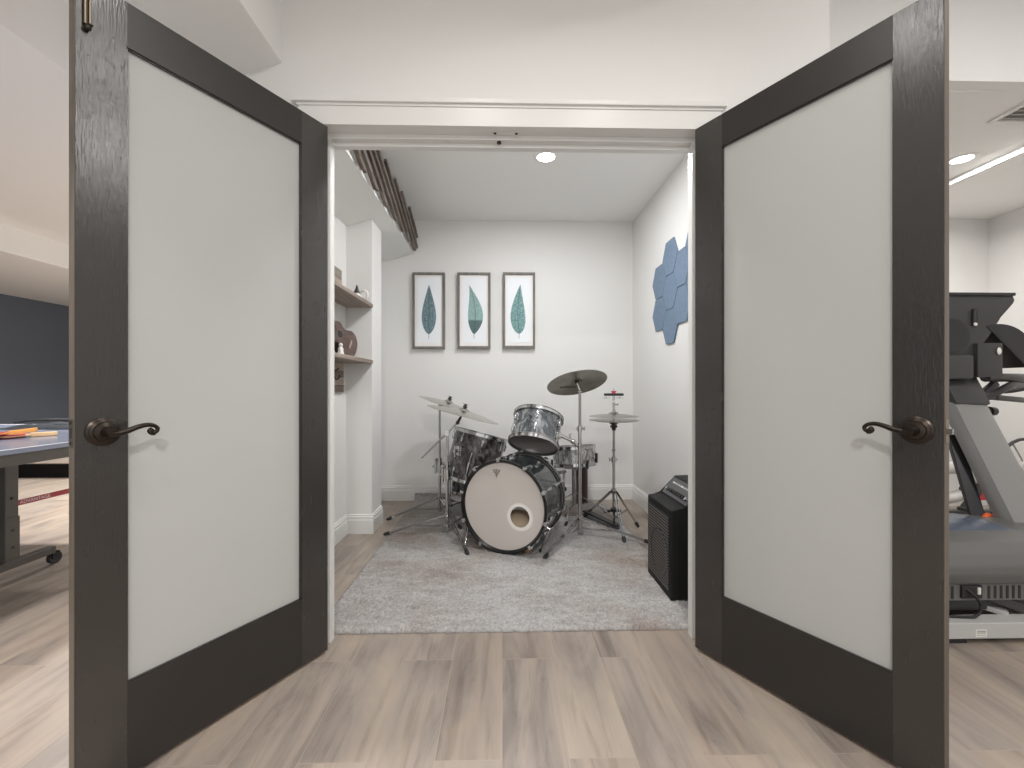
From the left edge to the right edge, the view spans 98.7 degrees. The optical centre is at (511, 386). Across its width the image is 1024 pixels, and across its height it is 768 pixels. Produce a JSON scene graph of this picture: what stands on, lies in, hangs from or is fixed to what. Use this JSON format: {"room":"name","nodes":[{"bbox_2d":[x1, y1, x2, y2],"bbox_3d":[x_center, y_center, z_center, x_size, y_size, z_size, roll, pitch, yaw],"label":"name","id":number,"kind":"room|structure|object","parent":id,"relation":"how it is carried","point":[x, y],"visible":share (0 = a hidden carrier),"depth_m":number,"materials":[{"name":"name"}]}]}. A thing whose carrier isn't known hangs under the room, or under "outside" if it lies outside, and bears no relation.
{"room":"basement recreation room","nodes":[
{"label":"basement recreation room","id":0,"kind":"room"},
{"bbox_2d":[0,23,68,244],"bbox_3d":[-4.626,-1.765,5.511,6.600,0.100,6.970,0,0,-1],"label":"ceiling","id":1,"kind":"structure","parent":0,"point":[34,90],"depth_m":3.08,"materials":[{"name":"white paint"}]},
{"bbox_2d":[0,294,68,423],"bbox_3d":[-7.812,-0.340,3.073,0.120,2.750,11.700,0,0,-1],"label":"wall","id":2,"kind":"structure","parent":0,"point":[34,334],"depth_m":7.20,"materials":[{"name":"grey paint"}]},
{"bbox_2d":[0,223,68,305],"bbox_3d":[-6.546,-1.569,3.052,2.450,0.292,11.600,0,0,-1],"label":"soffit","id":3,"kind":"object","parent":2,"relation":"attached to","point":[33,266],"depth_m":5.28,"materials":[{"name":"white paint"}]},
{"bbox_2d":[18,464,68,477],"bbox_3d":[-4.705,0.956,5.014,6.180,0.158,0.040,0,0,-1],"label":"trim","id":4,"kind":"structure","parent":2,"relation":"attached to","point":[24,470],"depth_m":4.98,"materials":[{"name":"black plastic"}]},
{"bbox_2d":[28,457,68,463],"bbox_3d":[-4.749,0.872,6.944,6.180,0.010,3.900,0,0,-1],"label":"platform","id":5,"kind":"object","parent":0,"point":[65,460],"depth_m":5.09,"materials":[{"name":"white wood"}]},
{"bbox_2d":[334,214,345,523],"bbox_3d":[-1.360,-0.340,2.905,0.392,2.750,2.170,0,0,-1],"label":"wall","id":6,"kind":"structure","parent":0,"point":[339,227],"depth_m":2.99,"materials":[{"name":"white paint"}]},
{"bbox_2d":[334,362,343,392],"bbox_3d":[-1.130,-0.059,2.665,0.055,0.198,0.680,0,0,-1],"label":"board","id":7,"kind":"object","parent":6,"relation":"attached to","point":[338,367],"visible":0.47,"depth_m":2.91,"materials":[{"name":"brown wood"}]},
{"bbox_2d":[334,514,347,545],"bbox_3d":[-1.147,0.967,2.462,0.014,0.136,1.275,0,0,-1],"label":"baseboard","id":8,"kind":"structure","parent":6,"relation":"attached to","point":[340,527],"depth_m":2.95,"materials":[{"name":"white paint"}]},
{"bbox_2d":[334,352,372,362],"bbox_3d":[-1.059,-0.174,2.468,0.190,0.024,1.263,0,0,-1],"label":"floating shelf","id":9,"kind":"object","parent":6,"relation":"attached to","point":[342,358],"visible":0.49,"depth_m":2.74,"materials":[{"name":"brown wood"}]},
{"bbox_2d":[338,343,343,353],"bbox_3d":[-1.003,-0.221,2.579,0.040,0.069,0.042,0,0,37],"label":"figurine","id":10,"kind":"object","parent":9,"relation":"on","point":[340,348],"visible":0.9,"depth_m":2.57,"materials":[{"name":"white ceramic"}]},
{"bbox_2d":[334,321,356,355],"bbox_3d":[-1.124,-0.370,2.651,0.088,0.379,0.524,0,0,19],"label":"ukulele","id":11,"kind":"object","parent":9,"relation":"on","point":[347,338],"visible":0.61,"depth_m":2.77,"materials":[{"name":"brown wood"}]},
{"bbox_2d":[334,280,372,307],"bbox_3d":[-1.059,-0.567,2.468,0.190,0.024,1.263,0,0,-1],"label":"floating shelf","id":12,"kind":"object","parent":6,"relation":"attached to","point":[343,296],"visible":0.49,"depth_m":2.81,"materials":[{"name":"brown wood"}]},
{"bbox_2d":[334,266,341,283],"bbox_3d":[-1.145,-0.677,2.687,0.023,0.196,0.525,0,0,-1],"label":"block","id":13,"kind":"object","parent":12,"relation":"on","point":[337,272],"visible":0.19,"depth_m":2.87,"materials":[{"name":"brown wood"}]},
{"bbox_2d":[354,285,359,295],"bbox_3d":[-1.016,-0.623,2.883,0.044,0.088,0.044,0,0,-1],"label":"figurine","id":14,"kind":"object","parent":12,"relation":"on","point":[356,291],"visible":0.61,"depth_m":2.87,"materials":[{"name":"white ceramic"}]},
{"bbox_2d":[360,289,368,299],"bbox_3d":[-1.006,-0.619,2.988,0.074,0.080,0.032,0,0,6],"label":"figurine","id":15,"kind":"object","parent":12,"relation":"on","point":[363,290],"visible":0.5,"depth_m":2.98,"materials":[{"name":"white ceramic"}]},
{"bbox_2d":[346,220,380,515],"bbox_3d":[-1.081,-0.095,3.221,0.181,2.260,0.240,0,0,-1],"label":"wall","id":16,"kind":"structure","parent":0,"point":[363,239],"depth_m":3.10,"materials":[{"name":"white paint"}]},
{"bbox_2d":[347,514,373,533],"bbox_3d":[-1.064,0.967,3.095,0.181,0.136,0.014,0,0,-1],"label":"baseboard","id":17,"kind":"structure","parent":16,"relation":"attached to","point":[356,523],"depth_m":3.09,"materials":[{"name":"white paint"}]},
{"bbox_2d":[334,150,413,261],"bbox_3d":[-1.015,-1.322,2.913,0.298,0.386,2.170,0,0,-1],"label":"soffit","id":18,"kind":"object","parent":16,"relation":"attached to","point":[355,199],"depth_m":2.86,"materials":[{"name":"white paint"}]},
{"bbox_2d":[354,150,417,250],"bbox_3d":[-0.844,-1.351,2.912,0.044,0.313,2.118,0,0,-1],"label":"panel","id":19,"kind":"object","parent":18,"relation":"attached to","point":[371,162],"visible":0.56,"depth_m":2.96,"materials":[{"name":"wood"}]},
{"bbox_2d":[372,505,382,532],"bbox_3d":[-0.984,0.967,3.224,0.014,0.136,0.240,0,0,-1],"label":"baseboard","id":20,"kind":"structure","parent":16,"relation":"attached to","point":[378,514],"depth_m":3.22,"materials":[{"name":"white paint"}]},
{"bbox_2d":[381,220,632,485],"bbox_3d":[-0.177,-0.340,4.067,2.810,2.750,0.100,0,0,-1],"label":"wall","id":21,"kind":"structure","parent":0,"point":[583,270],"depth_m":4.02,"materials":[{"name":"white paint"}]},
{"bbox_2d":[412,272,444,348],"bbox_3d":[-0.752,-0.685,3.982,0.290,0.686,0.045,0,0,-1],"label":"print","id":22,"kind":"object","parent":21,"relation":"attached to","point":[428,288],"visible":1,"depth_m":3.97,"materials":[{"name":"white paper"}]},
{"bbox_2d":[457,272,490,348],"bbox_3d":[-0.344,-0.688,3.991,0.298,0.685,0.045,0,0,-1],"label":"print","id":23,"kind":"object","parent":21,"relation":"attached to","point":[473,288],"visible":1,"depth_m":3.98,"materials":[{"name":"white paper"}]},
{"bbox_2d":[381,484,632,500],"bbox_3d":[-0.038,0.967,4.013,2.303,0.136,0.014,0,0,-1],"label":"baseboard","id":24,"kind":"structure","parent":21,"relation":"attached to","point":[595,491],"depth_m":4.00,"materials":[{"name":"white paint"}]},
{"bbox_2d":[503,272,534,347],"bbox_3d":[0.064,-0.691,4.000,0.291,0.684,0.045,0,0,-1],"label":"print","id":25,"kind":"object","parent":21,"relation":"attached to","point":[518,287],"visible":1,"depth_m":3.99,"materials":[{"name":"white paper"}]},
{"bbox_2d":[0,478,1023,767],"bbox_3d":[-1.773,1.060,3.211,12.200,0.050,11.700,0,0,-1],"label":"floor","id":26,"kind":"structure","parent":0,"point":[630,698],"depth_m":1.45,"materials":[{"name":"brown wood"}]},
{"bbox_2d":[0,424,68,572],"bbox_3d":[-2.945,0.655,1.854,1.525,0.761,2.720,0,0,-1],"label":"table","id":27,"kind":"object","parent":26,"relation":"on","point":[14,452],"visible":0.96,"depth_m":2.31,"materials":[{"name":"blue"}]},
{"bbox_2d":[0,427,37,434],"bbox_3d":[-2.648,0.243,2.269,0.251,0.048,0.155,0,0,-8],"label":"paddle","id":28,"kind":"object","parent":27,"relation":"on","point":[28,430],"visible":1,"depth_m":2.31,"materials":[{"name":"orange wood"}]},
{"bbox_2d":[0,431,57,438],"bbox_3d":[-2.667,0.263,2.393,0.155,0.022,0.252,0,0,28],"label":"paddle","id":29,"kind":"object","parent":27,"relation":"on","point":[54,433],"visible":0.9,"depth_m":2.40,"materials":[{"name":"brown wood"}]},
{"bbox_2d":[0,419,68,429],"bbox_3d":[-3.008,0.243,2.942,0.620,0.063,0.300,0,0,-1],"label":"net","id":30,"kind":"object","parent":27,"relation":"on","point":[56,425],"visible":0.52,"depth_m":2.85,"materials":[{"name":"grey fabric"}]},
{"bbox_2d":[334,493,687,634],"bbox_3d":[-0.009,0.997,2.919,1.691,0.074,2.137,0,0,-1],"label":"rug","id":31,"kind":"object","parent":26,"relation":"on","point":[419,579],"visible":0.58,"depth_m":2.24,"materials":[{"name":"grey carpet"}]},
{"bbox_2d":[386,396,461,528],"bbox_3d":[-0.661,0.547,3.466,0.597,0.951,0.680,0,0,-1],"label":"cymbal stand","id":32,"kind":"object","parent":31,"relation":"on","point":[439,497],"visible":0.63,"depth_m":3.43,"materials":[{"name":"silver metal"}]},
{"bbox_2d":[419,396,472,412],"bbox_3d":[-0.505,0.147,3.449,0.436,0.150,0.460,0,0,-1],"label":"crash cymbal","id":33,"kind":"object","parent":32,"relation":"on","point":[447,403],"visible":0.87,"depth_m":3.33,"materials":[{"name":"grey"}]},
{"bbox_2d":[383,403,468,554],"bbox_3d":[-0.554,0.569,3.035,0.652,0.906,0.786,0,0,-1],"label":"cymbal stand","id":34,"kind":"object","parent":31,"relation":"on","point":[447,515],"visible":0.84,"depth_m":3.02,"materials":[{"name":"silver metal"}]},
{"bbox_2d":[432,458,450,481],"bbox_3d":[-0.521,0.606,3.238,0.083,0.139,0.483,0,0,-16],"label":"clamp","id":35,"kind":"object","parent":34,"relation":"attached to","point":[445,474],"visible":1,"depth_m":3.02,"materials":[{"name":"silver metal"}]},
{"bbox_2d":[427,405,497,424],"bbox_3d":[-0.339,0.194,3.037,0.493,0.137,0.510,0,0,-1],"label":"cymbal","id":36,"kind":"object","parent":34,"relation":"on","point":[463,412],"visible":1,"depth_m":2.90,"materials":[{"name":"grey"}]},
{"bbox_2d":[444,426,507,531],"bbox_3d":[-0.278,0.660,3.310,0.494,0.726,0.498,0,0,-1],"label":"floor tom","id":37,"kind":"object","parent":31,"relation":"on","point":[470,449],"depth_m":3.16,"materials":[{"name":"grey plastic"}]},
{"bbox_2d":[460,450,566,554],"bbox_3d":[0.012,0.730,2.841,0.586,0.594,0.426,0,0,24],"label":"bass drum","id":38,"kind":"object","parent":31,"relation":"on","point":[520,480],"visible":0.99,"depth_m":2.70,"materials":[{"name":"white plastic"}]},
{"bbox_2d":[511,510,528,527],"bbox_3d":[0.037,0.879,2.808,0.315,0.170,0.255,0,0,-1],"label":"pillow","id":39,"kind":"object","parent":38,"relation":"in","point":[519,518],"visible":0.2,"depth_m":2.73,"materials":[{"name":"beige fabric"}]},
{"bbox_2d":[551,460,609,525],"bbox_3d":[0.540,0.789,3.449,0.492,0.468,0.496,0,0,-1],"label":"stand","id":40,"kind":"object","parent":31,"relation":"on","point":[563,472],"visible":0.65,"depth_m":3.45,"materials":[{"name":"silver metal"}]},
{"bbox_2d":[553,444,597,467],"bbox_3d":[0.499,0.545,3.471,0.355,0.193,0.349,0,0,17],"label":"snare drum","id":41,"kind":"object","parent":40,"relation":"on","point":[567,456],"visible":0.74,"depth_m":3.34,"materials":[{"name":"silver metal"}]},
{"bbox_2d":[543,378,647,558],"bbox_3d":[0.419,0.466,3.059,0.765,1.111,0.734,0,0,-20],"label":"cymbal stand","id":42,"kind":"object","parent":31,"relation":"on","point":[579,518],"visible":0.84,"depth_m":2.98,"materials":[{"name":"silver metal"}]},
{"bbox_2d":[508,404,563,455],"bbox_3d":[0.165,0.304,3.025,0.360,0.375,0.418,0,0,19],"label":"tom drum","id":43,"kind":"object","parent":42,"relation":"attached to","point":[535,428],"visible":1,"depth_m":2.92,"materials":[{"name":"grey"}]},
{"bbox_2d":[547,369,606,394],"bbox_3d":[0.441,-0.022,2.987,0.407,0.173,0.377,0,0,-1],"label":"crash cymbal","id":44,"kind":"object","parent":42,"relation":"attached to","point":[589,379],"visible":0.98,"depth_m":3.01,"materials":[{"name":"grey metal"}]},
{"bbox_2d":[582,389,639,542],"bbox_3d":[0.775,0.521,3.205,0.295,1.013,0.631,0,0,-17],"label":"stand","id":45,"kind":"object","parent":31,"relation":"on","point":[598,518],"visible":1,"depth_m":3.19,"materials":[{"name":"silver metal"}]},
{"bbox_2d":[602,391,623,399],"bbox_3d":[0.735,0.066,3.197,0.160,0.069,0.060,0,0,-1],"label":"bar","id":46,"kind":"object","parent":45,"relation":"on","point":[613,393],"visible":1,"depth_m":3.19,"materials":[{"name":"grey plastic"}]},
{"bbox_2d":[610,425,616,430],"bbox_3d":[0.740,0.300,3.198,0.052,0.038,0.052,0,0,-1],"label":"cup","id":47,"kind":"object","parent":45,"relation":"on","point":[613,427],"depth_m":3.18,"materials":[{"name":"grey plastic"}]},
{"bbox_2d":[589,418,638,424],"bbox_3d":[0.740,0.262,3.198,0.356,0.037,0.356,0,0,-1],"label":"cymbal","id":48,"kind":"object","parent":45,"relation":"on","point":[605,420],"visible":1,"depth_m":3.25,"materials":[{"name":"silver metal"}]},
{"bbox_2d":[589,412,638,417],"bbox_3d":[0.740,0.199,3.198,0.356,0.036,0.356,0,0,-1],"label":"cymbal","id":49,"kind":"object","parent":45,"relation":"attached to","point":[611,414],"visible":0.99,"depth_m":3.11,"materials":[{"name":"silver metal"}]},
{"bbox_2d":[648,475,687,600],"bbox_3d":[0.928,0.744,2.255,0.372,0.581,0.333,0,0,-1],"label":"amplifier","id":50,"kind":"object","parent":31,"relation":"on","point":[668,507],"visible":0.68,"depth_m":2.15,"materials":[{"name":"black plastic"}]},
{"bbox_2d":[648,501,668,590],"bbox_3d":[0.749,0.801,2.251,0.008,0.357,0.297,0,0,-1],"label":"grille","id":51,"kind":"object","parent":50,"relation":"attached to","point":[658,517],"depth_m":2.23,"materials":[{"name":"black fabric"}]},
{"bbox_3d":[-0.344,0.946,3.574,0.390,0.155,0.361,0,0,-1],"label":"tripod","id":52,"kind":"object","parent":31,"relation":"on","visible":0},
{"bbox_2d":[451,481,463,495],"bbox_3d":[-0.357,0.790,3.613,0.299,0.195,0.298,0,0,-1],"label":"low tom","id":53,"kind":"object","parent":52,"relation":"on","point":[456,487],"visible":0.1,"depth_m":3.51,"materials":[{"name":"grey"}]},
{"bbox_2d":[572,468,587,503],"bbox_3d":[0.597,0.863,3.875,0.143,0.343,0.143,0,0,-1],"label":"canister","id":54,"kind":"object","parent":26,"relation":"on","point":[584,470],"visible":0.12,"depth_m":3.82,"materials":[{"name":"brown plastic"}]},
{"bbox_2d":[949,292,1023,642],"bbox_3d":[2.249,0.263,2.691,1.900,1.542,1.838,0,0,-1],"label":"treadmill","id":55,"kind":"object","parent":26,"relation":"on","point":[986,550],"visible":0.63,"depth_m":2.20,"materials":[{"name":"grey"}]},
{"bbox_2d":[949,513,1011,530],"bbox_3d":[1.908,0.640,2.074,0.630,0.029,0.260,0,0,-1],"label":"hood","id":56,"kind":"object","parent":55,"relation":"attached to","point":[957,522],"depth_m":2.01,"materials":[{"name":"grey"}]},
{"bbox_2d":[977,630,985,635],"bbox_3d":[1.882,0.989,1.764,0.037,0.021,0.001,0,0,-1],"label":"print","id":57,"kind":"object","parent":55,"relation":"attached to","point":[979,632],"depth_m":1.76,"materials":[{"name":"grey plastic"}]},
{"bbox_2d":[949,584,1023,600],"bbox_3d":[1.986,0.853,1.979,0.900,0.068,0.334,0,0,-1],"label":"vent grille","id":58,"kind":"object","parent":55,"relation":"attached to","point":[991,592],"depth_m":1.83,"materials":[{"name":"grey plastic"}]},
{"bbox_2d":[949,514,1023,583],"bbox_3d":[1.985,0.725,2.011,0.980,0.190,0.427,0,0,-1],"label":"hood","id":59,"kind":"object","parent":55,"relation":"attached to","point":[984,548],"depth_m":1.83,"materials":[{"name":"grey plastic"}]},
{"bbox_2d":[984,324,1023,367],"bbox_3d":[2.705,-0.222,2.487,0.257,0.236,0.190,0,0,-1],"label":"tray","id":60,"kind":"object","parent":55,"relation":"on","point":[1011,338],"depth_m":2.39,"materials":[{"name":"grey plastic"}]},
{"bbox_2d":[949,387,1023,513],"bbox_3d":[3.525,0.507,3.356,1.254,1.016,0.477,0,0,-1],"label":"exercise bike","id":61,"kind":"object","parent":26,"relation":"on","point":[955,496],"visible":0.1,"depth_m":3.24,"materials":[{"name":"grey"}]},
{"bbox_2d":[380,150,686,221],"bbox_3d":[-0.013,-1.615,2.936,2.303,0.200,2.170,0,0,-1],"label":"ceiling","id":62,"kind":"structure","parent":0,"point":[436,185],"depth_m":3.28,"materials":[{"name":"white paint"}]},
{"bbox_2d":[533,152,558,162],"bbox_3d":[0.224,-1.512,2.901,0.166,0.006,0.166,0,0,-1],"label":"recessed light","id":63,"kind":"object","parent":62,"relation":"in","point":[541,157],"visible":0.96,"depth_m":2.90,"materials":[{"name":"white paint"}]},
{"bbox_2d":[244,0,829,113],"bbox_3d":[-0.126,-0.340,1.795,2.810,2.750,0.106,0,0,-1],"label":"wall","id":64,"kind":"structure","parent":0,"point":[730,51],"depth_m":1.75,"materials":[{"name":"white paint"}]},
{"bbox_2d":[0,0,281,73],"bbox_3d":[-1.166,-1.397,-0.455,0.628,0.635,4.344,0,0,-1],"label":"soffit","id":65,"kind":"object","parent":64,"relation":"attached to","point":[246,35],"depth_m":1.47,"materials":[{"name":"white paint"}]},
{"bbox_2d":[69,0,327,767],"bbox_3d":[-0.885,0.007,1.388,0.150,2.034,0.741,0,0,32],"label":"door","id":66,"kind":"structure","parent":64,"relation":"in","point":[198,193],"depth_m":1.28,"materials":[{"name":"grey paint"}]},
{"bbox_2d":[328,133,333,642],"bbox_3d":[-0.747,-0.002,1.780,0.030,2.073,0.106,0,0,-1],"label":"trim","id":67,"kind":"structure","parent":64,"relation":"attached to","point":[330,142],"depth_m":1.77,"materials":[{"name":"white paint"}]},
{"bbox_2d":[491,131,520,144],"bbox_3d":[-0.025,-1.008,1.784,0.120,0.024,0.057,0,0,-1],"label":"plate","id":68,"kind":"object","parent":64,"relation":"attached to","point":[518,133],"visible":1,"depth_m":1.77,"materials":[{"name":"white paint"}]},
{"bbox_2d":[290,95,727,131],"bbox_3d":[-0.002,-1.071,1.728,1.704,0.103,0.032,0,0,-1],"label":"trim","id":69,"kind":"structure","parent":64,"relation":"attached to","point":[331,111],"depth_m":1.72,"materials":[{"name":"white paint"}]},
{"bbox_2d":[328,127,694,153],"bbox_3d":[0.004,-1.012,1.798,1.496,0.051,0.106,0,0,-1],"label":"trim","id":70,"kind":"structure","parent":64,"relation":"attached to","point":[343,138],"depth_m":1.80,"materials":[{"name":"white paint"}]},
{"bbox_2d":[688,138,694,638],"bbox_3d":[0.755,-0.002,1.815,0.030,2.073,0.106,0,0,-1],"label":"trim","id":71,"kind":"structure","parent":64,"relation":"attached to","point":[691,153],"depth_m":1.81,"materials":[{"name":"white paint"}]},
{"bbox_2d":[695,0,953,767],"bbox_3d":[0.903,0.007,1.413,0.150,2.034,0.742,0,0,-35],"label":"door","id":72,"kind":"structure","parent":64,"relation":"in","point":[822,430],"depth_m":1.32,"materials":[{"name":"grey paint"}]},
{"bbox_2d":[633,154,687,494],"bbox_3d":[1.196,-0.340,2.963,0.115,2.750,2.170,0,0,-1],"label":"wall","id":73,"kind":"structure","parent":0,"point":[660,369],"depth_m":3.41,"materials":[{"name":"white paint"}]},
{"bbox_2d":[632,485,647,512],"bbox_3d":[1.131,0.967,2.954,0.014,0.136,2.156,0,0,-1],"label":"baseboard","id":74,"kind":"structure","parent":73,"relation":"attached to","point":[638,496],"depth_m":3.79,"materials":[{"name":"white paint"}]},
{"bbox_2d":[652,264,665,299],"bbox_3d":[1.123,-0.795,3.351,0.012,0.242,0.279,0,0,-1],"label":"felt hexagon","id":75,"kind":"object","parent":73,"relation":"attached to","point":[659,277],"visible":0.94,"depth_m":3.33,"materials":[{"name":"blue fabric"}]},
{"bbox_2d":[652,297,666,331],"bbox_3d":[1.123,-0.548,3.351,0.012,0.242,0.279,0,0,-1],"label":"felt hexagon","id":76,"kind":"object","parent":73,"relation":"attached to","point":[659,312],"visible":0.93,"depth_m":3.33,"materials":[{"name":"blue fabric"}]},
{"bbox_2d":[662,308,678,343],"bbox_3d":[1.128,-0.428,3.137,0.012,0.242,0.279,0,0,-1],"label":"felt hexagon","id":77,"kind":"object","parent":73,"relation":"attached to","point":[670,326],"visible":1,"depth_m":3.12,"materials":[{"name":"blue fabric"}]},
{"bbox_2d":[662,272,678,309],"bbox_3d":[1.128,-0.675,3.137,0.012,0.242,0.279,0,0,-1],"label":"felt hexagon","id":78,"kind":"object","parent":73,"relation":"attached to","point":[670,286],"visible":0.95,"depth_m":3.13,"materials":[{"name":"blue fabric"}]},
{"bbox_2d":[662,237,678,276],"bbox_3d":[1.128,-0.922,3.137,0.012,0.242,0.279,0,0,-1],"label":"felt hexagon","id":79,"kind":"object","parent":73,"relation":"attached to","point":[671,248],"visible":0.92,"depth_m":3.12,"materials":[{"name":"blue fabric"}]},
{"bbox_2d":[674,284,687,323],"bbox_3d":[1.133,-0.548,2.924,0.012,0.242,0.279,0,0,-1],"label":"felt hexagon","id":80,"kind":"object","parent":73,"relation":"attached to","point":[681,300],"visible":0.79,"depth_m":2.92,"materials":[{"name":"blue fabric"}]},
{"bbox_2d":[674,246,687,286],"bbox_3d":[1.133,-0.795,2.924,0.012,0.242,0.279,0,0,-1],"label":"felt hexagon","id":81,"kind":"object","parent":73,"relation":"attached to","point":[681,264],"visible":0.75,"depth_m":2.92,"materials":[{"name":"blue fabric"}]},
{"bbox_2d":[830,0,1023,178],"bbox_3d":[2.791,-1.815,3.054,3.080,0.600,1.720,0,0,-1],"label":"ceiling","id":82,"kind":"structure","parent":0,"point":[986,37],"depth_m":2.19,"materials":[{"name":"white paint"}]},
{"bbox_2d":[949,152,979,165],"bbox_3d":[2.994,-1.512,2.929,0.166,0.006,0.166,0,0,-1],"label":"recessed light","id":83,"kind":"object","parent":82,"relation":"in","point":[963,158],"visible":0.95,"depth_m":2.92,"materials":[{"name":"white paint"}]},
{"bbox_2d":[949,90,1006,124],"bbox_3d":[2.247,-1.513,2.582,0.570,0.004,0.660,0,0,-1],"label":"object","id":84,"kind":"structure","parent":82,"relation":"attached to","point":[961,103],"depth_m":2.33,"materials":[{"name":"white paint"}]},
{"bbox_2d":[949,148,1023,185],"bbox_3d":[3.196,-1.478,3.013,0.017,0.025,1.620,0,0,-1],"label":"strip light","id":85,"kind":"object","parent":82,"relation":"attached to","point":[1021,151],"depth_m":2.95,"materials":[{"name":"white paint"}]},
{"bbox_2d":[986,102,1023,124],"bbox_3d":[2.934,-1.507,2.367,0.425,0.023,0.320,0,0,-1],"label":"ceiling vent","id":86,"kind":"object","parent":82,"relation":"in","point":[1015,116],"visible":1,"depth_m":2.46,"materials":[{"name":"white metal"}]},
{"bbox_2d":[949,219,987,489],"bbox_3d":[2.773,-0.240,3.864,3.080,2.550,0.100,0,0,-1],"label":"wall","id":87,"kind":"structure","parent":0,"point":[968,238],"depth_m":3.84,"materials":[{"name":"white paint"}]},
{"bbox_2d":[949,490,987,505],"bbox_3d":[2.699,0.967,3.805,2.930,0.136,0.014,0,0,-1],"label":"baseboard","id":88,"kind":"structure","parent":87,"relation":"attached to","point":[984,502],"depth_m":3.83,"materials":[{"name":"white paint"}]},
{"bbox_2d":[988,207,1023,461],"bbox_3d":[4.311,-0.490,0.673,0.150,3.050,6.350,0,0,-1],"label":"wall","id":89,"kind":"structure","parent":0,"point":[1005,231],"depth_m":3.68,"materials":[{"name":"white paint"}]},
{"bbox_2d":[949,145,1023,218],"bbox_3d":[3.693,-1.488,3.025,0.978,0.053,1.620,0,0,-1],"label":"ceiling","id":90,"kind":"structure","parent":89,"relation":"attached to","point":[997,190],"depth_m":3.30,"materials":[{"name":"white paint"}]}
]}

